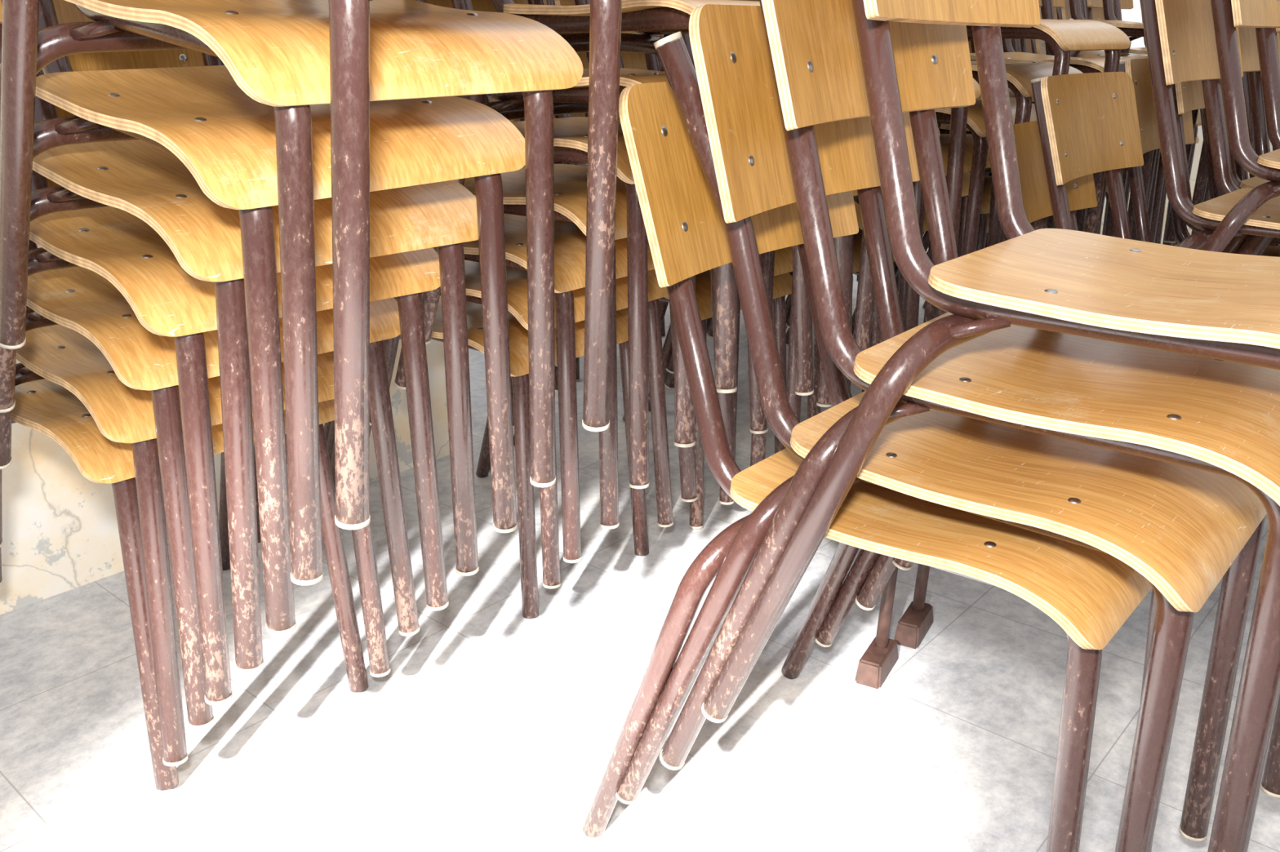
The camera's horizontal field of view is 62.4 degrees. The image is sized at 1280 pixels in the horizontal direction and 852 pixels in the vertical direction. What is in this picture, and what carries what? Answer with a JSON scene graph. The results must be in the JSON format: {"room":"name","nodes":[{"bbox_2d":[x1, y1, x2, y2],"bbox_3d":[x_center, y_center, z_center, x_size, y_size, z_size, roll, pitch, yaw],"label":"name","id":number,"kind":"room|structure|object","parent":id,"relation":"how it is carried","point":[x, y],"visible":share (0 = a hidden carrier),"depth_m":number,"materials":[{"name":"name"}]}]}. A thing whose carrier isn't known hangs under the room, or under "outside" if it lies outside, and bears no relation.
{"room":"school storage room","nodes":[
{"label":"school storage room","id":0,"kind":"room"},
{"bbox_2d":[0,244,449,614],"bbox_3d":[-2.196,-0.551,0.302,0.350,2.600,5.000,16,26,38],"label":"wall","id":1,"kind":"structure","parent":0,"point":[60,534],"depth_m":1.77,"materials":[{"name":"beige paint"}]},
{"bbox_2d":[0,231,1279,851],"bbox_3d":[0.720,0.433,1.488,9.000,0.100,10.000,16,26,38],"label":"floor","id":2,"kind":"structure","parent":0,"point":[491,727],"depth_m":1.43,"materials":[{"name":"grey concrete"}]},
{"bbox_2d":[11,177,368,791],"bbox_3d":[-0.687,-0.031,1.428,0.535,0.850,0.459,16,25,38],"label":"chair","id":3,"kind":"object","parent":2,"relation":"on","point":[46,406],"visible":0.28,"depth_m":1.27,"materials":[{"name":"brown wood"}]},
{"bbox_2d":[14,105,391,766],"bbox_3d":[-0.639,-0.084,1.384,0.532,0.848,0.451,18,27,41],"label":"chair","id":4,"kind":"object","parent":3,"relation":"on","point":[59,354],"visible":0.23,"depth_m":1.22,"materials":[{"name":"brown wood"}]},
{"bbox_2d":[0,48,419,729],"bbox_3d":[-0.585,-0.151,1.324,0.540,0.852,0.451,18,27,41],"label":"chair","id":5,"kind":"object","parent":4,"relation":"on","point":[80,300],"visible":0.28,"depth_m":1.19,"materials":[{"name":"brown wood"}]},
{"bbox_2d":[0,0,448,706],"bbox_3d":[-0.526,-0.205,1.234,0.552,0.867,0.451,18,27,41],"label":"chair","id":6,"kind":"object","parent":5,"relation":"on","point":[115,244],"visible":0.36,"depth_m":1.09,"materials":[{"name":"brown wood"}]},
{"bbox_2d":[0,0,479,673],"bbox_3d":[-0.477,-0.256,1.169,0.565,0.882,0.451,17,26,39],"label":"chair","id":7,"kind":"object","parent":6,"relation":"on","point":[145,180],"visible":0.5,"depth_m":1.04,"materials":[{"name":"brown wood"}]},
{"bbox_2d":[0,0,525,635],"bbox_3d":[-0.422,-0.311,1.101,0.569,0.889,0.451,17,26,39],"label":"chair","id":8,"kind":"object","parent":7,"relation":"on","point":[224,136],"visible":0.64,"depth_m":0.97,"materials":[{"name":"brown wood"}]},
{"bbox_2d":[0,0,582,586],"bbox_3d":[-0.369,-0.371,1.021,0.573,0.892,0.451,17,26,39],"label":"chair","id":9,"kind":"object","parent":8,"relation":"on","point":[277,52],"visible":0.86,"depth_m":0.88,"materials":[{"name":"brown wood"}]},
{"bbox_2d":[0,0,622,529],"bbox_3d":[-0.306,-0.430,0.940,0.580,0.902,0.451,17,26,39],"label":"chair","id":10,"kind":"object","parent":9,"relation":"on","point":[348,20],"visible":0.94,"depth_m":0.87,"materials":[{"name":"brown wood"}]},
{"bbox_2d":[324,295,648,618],"bbox_3d":[-0.283,-0.174,1.819,0.531,0.842,0.453,15,25,37],"label":"chair","id":11,"kind":"object","parent":2,"relation":"on","point":[517,334],"visible":0.1,"depth_m":1.66,"materials":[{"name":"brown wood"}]},
{"bbox_2d":[327,95,673,588],"bbox_3d":[-0.242,-0.233,1.751,0.534,0.842,0.454,15,25,37],"label":"chair","id":12,"kind":"object","parent":11,"relation":"on","point":[517,279],"visible":0.13,"depth_m":1.68,"materials":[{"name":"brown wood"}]},
{"bbox_2d":[330,93,697,563],"bbox_3d":[-0.204,-0.281,1.686,0.536,0.846,0.458,16,26,38],"label":"chair","id":13,"kind":"object","parent":12,"relation":"on","point":[570,242],"visible":0.2,"depth_m":1.51,"materials":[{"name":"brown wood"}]},
{"bbox_2d":[369,0,734,528],"bbox_3d":[-0.146,-0.337,1.621,0.536,0.840,0.451,16,25,38],"label":"chair","id":14,"kind":"object","parent":13,"relation":"on","point":[570,180],"visible":0.27,"depth_m":1.48,"materials":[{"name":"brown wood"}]},
{"bbox_2d":[369,0,768,488],"bbox_3d":[-0.101,-0.396,1.556,0.539,0.842,0.451,16,25,38],"label":"chair","id":15,"kind":"object","parent":14,"relation":"on","point":[570,132],"visible":0.13,"depth_m":1.38,"materials":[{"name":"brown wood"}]},
{"bbox_2d":[394,0,813,447],"bbox_3d":[-0.041,-0.453,1.491,0.541,0.843,0.451,16,25,39],"label":"chair","id":16,"kind":"object","parent":15,"relation":"on","point":[575,100],"visible":0.17,"depth_m":1.46,"materials":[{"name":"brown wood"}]},
{"bbox_2d":[421,0,852,393],"bbox_3d":[0.003,-0.518,1.422,0.543,0.845,0.452,15,25,38],"label":"chair","id":17,"kind":"object","parent":16,"relation":"on","point":[650,18],"visible":0.37,"depth_m":1.29,"materials":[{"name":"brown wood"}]},
{"bbox_2d":[575,356,579,382],"bbox_3d":[-0.273,-0.607,3.015,0.532,0.837,0.451,17,26,39],"label":"chair","id":18,"kind":"object","parent":2,"relation":"on","point":[577,359],"visible":0.02,"depth_m":2.88,"materials":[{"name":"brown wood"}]},
{"bbox_2d":[661,317,665,337],"bbox_3d":[-0.226,-0.667,2.947,0.537,0.840,0.451,17,26,38],"label":"chair","id":19,"kind":"object","parent":18,"relation":"on","point":[663,328],"visible":0.02,"depth_m":3.01,"materials":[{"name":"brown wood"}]},
{"bbox_2d":[494,98,587,166],"bbox_3d":[-0.178,-0.720,2.880,0.542,0.845,0.451,17,27,39],"label":"chair","id":20,"kind":"object","parent":19,"relation":"on","point":[554,162],"visible":0.02,"depth_m":2.73,"materials":[{"name":"brown wood"}]},
{"bbox_2d":[488,119,792,529],"bbox_3d":[0.012,-0.290,2.134,0.532,0.837,0.451,17,26,39],"label":"chair","id":21,"kind":"object","parent":2,"relation":"on","point":[782,286],"visible":0.04,"depth_m":2.00,"materials":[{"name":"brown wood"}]},
{"bbox_2d":[513,112,820,505],"bbox_3d":[0.069,-0.344,2.063,0.537,0.840,0.451,18,27,40],"label":"chair","id":22,"kind":"object","parent":21,"relation":"on","point":[784,256],"visible":0.02,"depth_m":1.94,"materials":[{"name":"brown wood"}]},
{"bbox_2d":[554,0,862,466],"bbox_3d":[0.115,-0.406,2.000,0.542,0.845,0.451,18,27,39],"label":"chair","id":23,"kind":"object","parent":22,"relation":"on","point":[631,60],"visible":0.03,"depth_m":1.87,"materials":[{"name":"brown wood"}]},
{"bbox_2d":[555,31,881,422],"bbox_3d":[0.162,-0.459,1.931,0.547,0.851,0.451,18,27,38],"label":"chair","id":24,"kind":"object","parent":23,"relation":"on","point":[794,400],"visible":0.02,"depth_m":1.78,"materials":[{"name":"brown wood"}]},
{"bbox_2d":[581,34,940,407],"bbox_3d":[0.211,-0.523,1.863,0.554,0.857,0.451,18,27,38],"label":"chair","id":25,"kind":"object","parent":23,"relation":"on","point":[911,309],"visible":0.02,"depth_m":1.83,"materials":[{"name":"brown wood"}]},
{"bbox_2d":[681,34,980,351],"bbox_3d":[0.257,-0.576,1.792,0.561,0.862,0.451,19,28,39],"label":"chair","id":26,"kind":"object","parent":25,"relation":"on","point":[958,120],"visible":0.03,"depth_m":1.73,"materials":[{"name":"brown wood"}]},
{"bbox_2d":[648,230,900,412],"bbox_3d":[0.352,-0.425,2.501,0.532,0.837,0.451,17,26,40],"label":"chair","id":27,"kind":"object","parent":2,"relation":"on","point":[857,237],"visible":0.02,"depth_m":2.33,"materials":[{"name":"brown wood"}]},
{"bbox_2d":[664,195,930,392],"bbox_3d":[0.400,-0.482,2.429,0.537,0.840,0.451,17,26,39],"label":"chair","id":28,"kind":"object","parent":27,"relation":"on","point":[669,384],"visible":0.02,"depth_m":2.56,"materials":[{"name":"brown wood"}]},
{"bbox_2d":[706,0,970,332],"bbox_3d":[0.447,-0.542,2.360,0.542,0.845,0.451,17,26,38],"label":"chair","id":29,"kind":"object","parent":28,"relation":"on","point":[966,181],"visible":0.02,"depth_m":2.30,"materials":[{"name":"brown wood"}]},
{"bbox_2d":[706,133,1001,338],"bbox_3d":[0.494,-0.592,2.294,0.547,0.851,0.451,18,27,39],"label":"chair","id":30,"kind":"object","parent":29,"relation":"on","point":[931,312],"visible":0.03,"depth_m":2.18,"materials":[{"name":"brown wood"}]},
{"bbox_2d":[740,98,1037,310],"bbox_3d":[0.546,-0.650,2.228,0.554,0.857,0.451,19,27,39],"label":"chair","id":31,"kind":"object","parent":30,"relation":"on","point":[975,125],"visible":0.12,"depth_m":2.01,"materials":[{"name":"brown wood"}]},
{"bbox_2d":[970,60,1083,243],"bbox_3d":[0.596,-0.705,2.158,0.561,0.862,0.451,18,27,38],"label":"chair","id":32,"kind":"object","parent":31,"relation":"on","point":[1019,74],"visible":0.21,"depth_m":1.93,"materials":[{"name":"brown wood"}]},
{"bbox_2d":[937,18,1130,234],"bbox_3d":[0.639,-0.765,2.089,0.538,0.850,0.451,17,26,39],"label":"chair","id":33,"kind":"object","parent":32,"relation":"on","point":[1064,37],"visible":0.26,"depth_m":1.92,"materials":[{"name":"brown wood"}]},
{"bbox_2d":[582,81,1156,851],"bbox_3d":[0.271,0.082,1.097,0.542,0.851,0.455,15,25,38],"label":"chair","id":34,"kind":"object","parent":2,"relation":"on","point":[1090,593],"visible":0.38,"depth_m":1.00,"materials":[{"name":"brown wood"}]},
{"bbox_2d":[615,4,1266,851],"bbox_3d":[0.311,0.029,1.053,0.546,0.854,0.456,17,27,37],"label":"chair","id":35,"kind":"object","parent":34,"relation":"on","point":[1185,530],"visible":0.62,"depth_m":0.96,"materials":[{"name":"brown wood"}]},
{"bbox_2d":[659,0,1279,851],"bbox_3d":[0.361,-0.036,0.986,0.539,0.847,0.458,16,26,37],"label":"chair","id":36,"kind":"object","parent":35,"relation":"on","point":[1201,413],"visible":0.65,"depth_m":0.91,"materials":[{"name":"brown wood"}]},
{"bbox_2d":[701,0,1279,723],"bbox_3d":[0.401,-0.101,0.927,0.546,0.857,0.460,16,25,36],"label":"chair","id":37,"kind":"object","parent":36,"relation":"on","point":[1219,306],"visible":0.98,"depth_m":0.88,"materials":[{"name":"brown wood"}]},
{"bbox_2d":[854,567,898,689],"bbox_3d":[0.350,0.246,1.516,0.038,0.238,0.106,11,23,28],"label":"table leg foot","id":38,"kind":"object","parent":2,"relation":"on","point":[880,657],"visible":0.72,"depth_m":1.53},
{"bbox_2d":[786,213,989,335],"bbox_3d":[0.687,-0.557,2.859,0.532,0.837,0.451,18,27,40],"label":"chair","id":39,"kind":"object","parent":2,"relation":"on","point":[854,313],"visible":0.02,"depth_m":3.26,"materials":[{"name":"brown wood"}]},
{"bbox_2d":[786,176,991,346],"bbox_3d":[0.736,-0.613,2.782,0.537,0.840,0.451,18,27,41],"label":"chair","id":40,"kind":"object","parent":39,"relation":"on","point":[985,205],"visible":0.04,"depth_m":2.55,"materials":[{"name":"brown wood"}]},
{"bbox_2d":[895,167,1054,289],"bbox_3d":[0.783,-0.677,2.721,0.451,0.845,0.542,-19,27,-41],"label":"chair","id":41,"kind":"object","parent":40,"relation":"on","point":[1050,223],"visible":0.02,"depth_m":2.68,"materials":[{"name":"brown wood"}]},
{"bbox_2d":[922,124,1086,252],"bbox_3d":[0.828,-0.727,2.645,0.547,0.851,0.451,19,28,41],"label":"chair","id":42,"kind":"object","parent":41,"relation":"on","point":[944,128],"visible":0.03,"depth_m":2.62,"materials":[{"name":"brown wood"}]},
{"bbox_2d":[853,39,1123,275],"bbox_3d":[0.885,-0.777,2.583,0.554,0.857,0.451,20,28,41],"label":"chair","id":43,"kind":"object","parent":42,"relation":"on","point":[1108,228],"visible":0.02,"depth_m":2.59,"materials":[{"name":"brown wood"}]},
{"bbox_2d":[937,38,1154,239],"bbox_3d":[0.928,-0.838,2.510,0.561,0.862,0.451,20,28,40],"label":"chair","id":44,"kind":"object","parent":43,"relation":"on","point":[1085,65],"visible":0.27,"depth_m":2.48,"materials":[{"name":"brown wood"}]},
{"bbox_2d":[894,265,925,309],"bbox_3d":[1.032,-0.683,3.200,0.532,0.837,0.451,17,26,39],"label":"chair","id":45,"kind":"object","parent":2,"relation":"on","point":[923,305],"visible":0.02,"depth_m":3.63,"materials":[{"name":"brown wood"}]},
{"bbox_2d":[894,172,1101,275],"bbox_3d":[1.077,-0.744,3.135,0.537,0.840,0.451,17,26,39],"label":"chair","id":46,"kind":"object","parent":45,"relation":"on","point":[990,173],"visible":0.02,"depth_m":3.12,"materials":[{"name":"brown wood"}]},
{"bbox_2d":[968,40,1129,234],"bbox_3d":[1.124,-0.798,3.065,0.542,0.845,0.451,17,26,39],"label":"chair","id":47,"kind":"object","parent":46,"relation":"on","point":[1127,187],"visible":0.02,"depth_m":3.03,"materials":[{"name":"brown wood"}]},
{"bbox_2d":[926,39,1160,255],"bbox_3d":[1.173,-0.856,2.999,0.547,0.851,0.451,18,27,38],"label":"chair","id":48,"kind":"object","parent":47,"relation":"on","point":[1023,42],"visible":0.02,"depth_m":2.98,"materials":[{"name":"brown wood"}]},
{"bbox_2d":[1011,0,1173,245],"bbox_3d":[1.220,-0.912,2.932,0.554,0.857,0.451,18,27,38],"label":"chair","id":49,"kind":"object","parent":48,"relation":"on","point":[1015,42],"visible":0.02,"depth_m":2.88,"materials":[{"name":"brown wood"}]},
{"bbox_2d":[1041,0,1210,243],"bbox_3d":[1.278,-0.966,2.857,0.561,0.862,0.451,18,27,38],"label":"chair","id":50,"kind":"object","parent":49,"relation":"on","point":[1047,6],"visible":0.16,"depth_m":2.80,"materials":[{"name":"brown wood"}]},
{"bbox_2d":[1069,0,1235,205],"bbox_3d":[1.317,-1.026,2.797,0.538,0.850,0.451,17,26,39],"label":"chair","id":51,"kind":"object","parent":50,"relation":"on","point":[1134,30],"visible":0.22,"depth_m":2.68,"materials":[{"name":"brown wood"}]},
{"bbox_2d":[893,563,933,648],"bbox_3d":[0.429,0.210,1.614,0.038,0.238,0.106,11,23,28],"label":"table leg foot","id":52,"kind":"object","parent":2,"relation":"on","point":[917,620],"visible":0.61,"depth_m":1.63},
{"bbox_2d":[985,120,1097,240],"bbox_3d":[0.844,-0.128,1.809,0.532,0.741,0.451,17,26,39],"label":"chair","id":53,"kind":"object","parent":2,"relation":"on","point":[1081,191],"visible":0.14,"depth_m":1.83,"materials":[{"name":"brown wood"}]},
{"bbox_2d":[1030,71,1143,239],"bbox_3d":[0.889,-0.186,1.737,0.536,0.744,0.451,18,27,40],"label":"chair","id":54,"kind":"object","parent":53,"relation":"on","point":[1088,122],"visible":0.45,"depth_m":1.77,"materials":[{"name":"brown wood"}]},
{"bbox_2d":[1139,0,1279,253],"bbox_3d":[0.987,-0.300,1.609,0.545,0.755,0.451,18,27,39],"label":"chair","id":55,"kind":"object","parent":54,"relation":"on","point":[1180,36],"visible":0.66,"depth_m":1.58,"materials":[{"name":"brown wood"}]},
{"bbox_2d":[1200,0,1279,255],"bbox_3d":[1.034,-0.355,1.535,0.550,0.761,0.451,18,27,37],"label":"chair","id":56,"kind":"object","parent":55,"relation":"on","point":[1264,15],"visible":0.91,"depth_m":1.49,"materials":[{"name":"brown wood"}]},
{"bbox_2d":[1102,187,1130,235],"bbox_3d":[1.398,-0.822,3.576,0.532,0.837,0.451,17,26,40],"label":"chair","id":57,"kind":"object","parent":2,"relation":"on","point":[1106,193],"visible":0.02,"depth_m":3.35,"materials":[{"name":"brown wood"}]},
{"bbox_2d":[986,39,1166,244],"bbox_3d":[1.450,-0.879,3.507,0.537,0.840,0.451,18,27,40],"label":"chair","id":58,"kind":"object","parent":57,"relation":"on","point":[1160,223],"visible":0.02,"depth_m":3.48,"materials":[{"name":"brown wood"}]},
{"bbox_2d":[1030,7,1199,243],"bbox_3d":[1.493,-0.940,3.442,0.542,0.845,0.451,18,27,39],"label":"chair","id":59,"kind":"object","parent":58,"relation":"on","point":[1037,45],"visible":0.03,"depth_m":3.26,"materials":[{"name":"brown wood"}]},
{"bbox_2d":[1056,0,1201,245],"bbox_3d":[1.545,-0.994,3.371,0.547,0.851,0.451,18,27,39],"label":"chair","id":60,"kind":"object","parent":59,"relation":"on","point":[1063,13],"visible":0.02,"depth_m":3.25,"materials":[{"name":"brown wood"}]},
{"bbox_2d":[1084,0,1196,235],"bbox_3d":[1.586,-1.054,3.304,0.554,0.857,0.451,19,27,39],"label":"chair","id":61,"kind":"object","parent":60,"relation":"on","point":[1125,4],"visible":0.09,"depth_m":3.26,"materials":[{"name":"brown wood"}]},
{"bbox_2d":[1112,0,1146,54],"bbox_3d":[1.636,-1.111,3.238,0.561,0.862,0.451,20,28,40],"label":"chair","id":62,"kind":"object","parent":61,"relation":"on","point":[1117,4],"visible":0.06,"depth_m":3.19,"materials":[{"name":"brown wood"}]},
{"bbox_2d":[1118,57,1279,257],"bbox_3d":[1.220,-0.318,2.186,0.532,0.837,0.451,16,26,39],"label":"chair","id":63,"kind":"object","parent":2,"relation":"on","point":[1138,69],"visible":0.14,"depth_m":2.15,"materials":[{"name":"brown wood"}]},
{"bbox_2d":[1171,80,1279,249],"bbox_3d":[1.267,-0.382,2.122,0.537,0.840,0.451,17,26,39],"label":"chair","id":64,"kind":"object","parent":63,"relation":"on","point":[1187,95],"visible":0.15,"depth_m":2.08,"materials":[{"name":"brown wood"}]},
{"bbox_2d":[1219,26,1279,188],"bbox_3d":[1.313,-0.435,2.054,0.542,0.845,0.451,18,27,40],"label":"chair","id":65,"kind":"object","parent":64,"relation":"on","point":[1247,37],"visible":0.17,"depth_m":2.16,"materials":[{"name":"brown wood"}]},
{"bbox_2d":[1268,27,1279,246],"bbox_3d":[1.361,-0.487,1.986,0.547,0.851,0.451,18,27,38],"label":"chair","id":66,"kind":"object","parent":65,"relation":"on","point":[1277,29],"visible":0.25,"depth_m":1.93,"materials":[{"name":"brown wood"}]},
{"bbox_2d":[1256,236,1274,255],"bbox_3d":[1.408,-0.545,1.910,0.554,0.857,0.451,19,28,40],"label":"chair","id":67,"kind":"object","parent":66,"relation":"on","point":[1269,240],"visible":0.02,"depth_m":1.94,"materials":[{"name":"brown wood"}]},
{"bbox_2d":[1200,108,1248,199],"bbox_3d":[1.579,-0.457,2.563,0.532,0.837,0.451,17,26,39],"label":"chair","id":68,"kind":"object","parent":2,"relation":"on","point":[1242,175],"visible":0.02,"depth_m":2.53,"materials":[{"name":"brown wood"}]},
{"bbox_2d":[1241,71,1274,177],"bbox_3d":[1.626,-0.518,2.494,0.537,0.840,0.451,17,26,39],"label":"chair","id":69,"kind":"object","parent":68,"relation":"on","point":[1245,78],"visible":0.02,"depth_m":2.44,"materials":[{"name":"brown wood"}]},
{"bbox_2d":[1100,125,1272,244],"bbox_3d":[3.146,-1.801,3.642,9.000,2.600,0.200,16,26,38],"label":"wall","id":70,"kind":"structure","parent":0,"point":[1198,146],"depth_m":4.50,"materials":[{"name":"beige paint"}]},
{"bbox_3d":[-0.071,-0.829,2.743,0.532,0.837,0.451,18,27,38],"label":"chair","id":71,"kind":"object","parent":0,"visible":0},
{"bbox_2d":[523,0,555,167],"bbox_3d":[-0.023,-0.894,2.678,0.561,0.862,0.451,19,27,38],"label":"chair","id":72,"kind":"object","parent":71,"relation":"on","point":[548,2],"visible":0.02,"depth_m":2.62,"materials":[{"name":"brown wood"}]}
]}

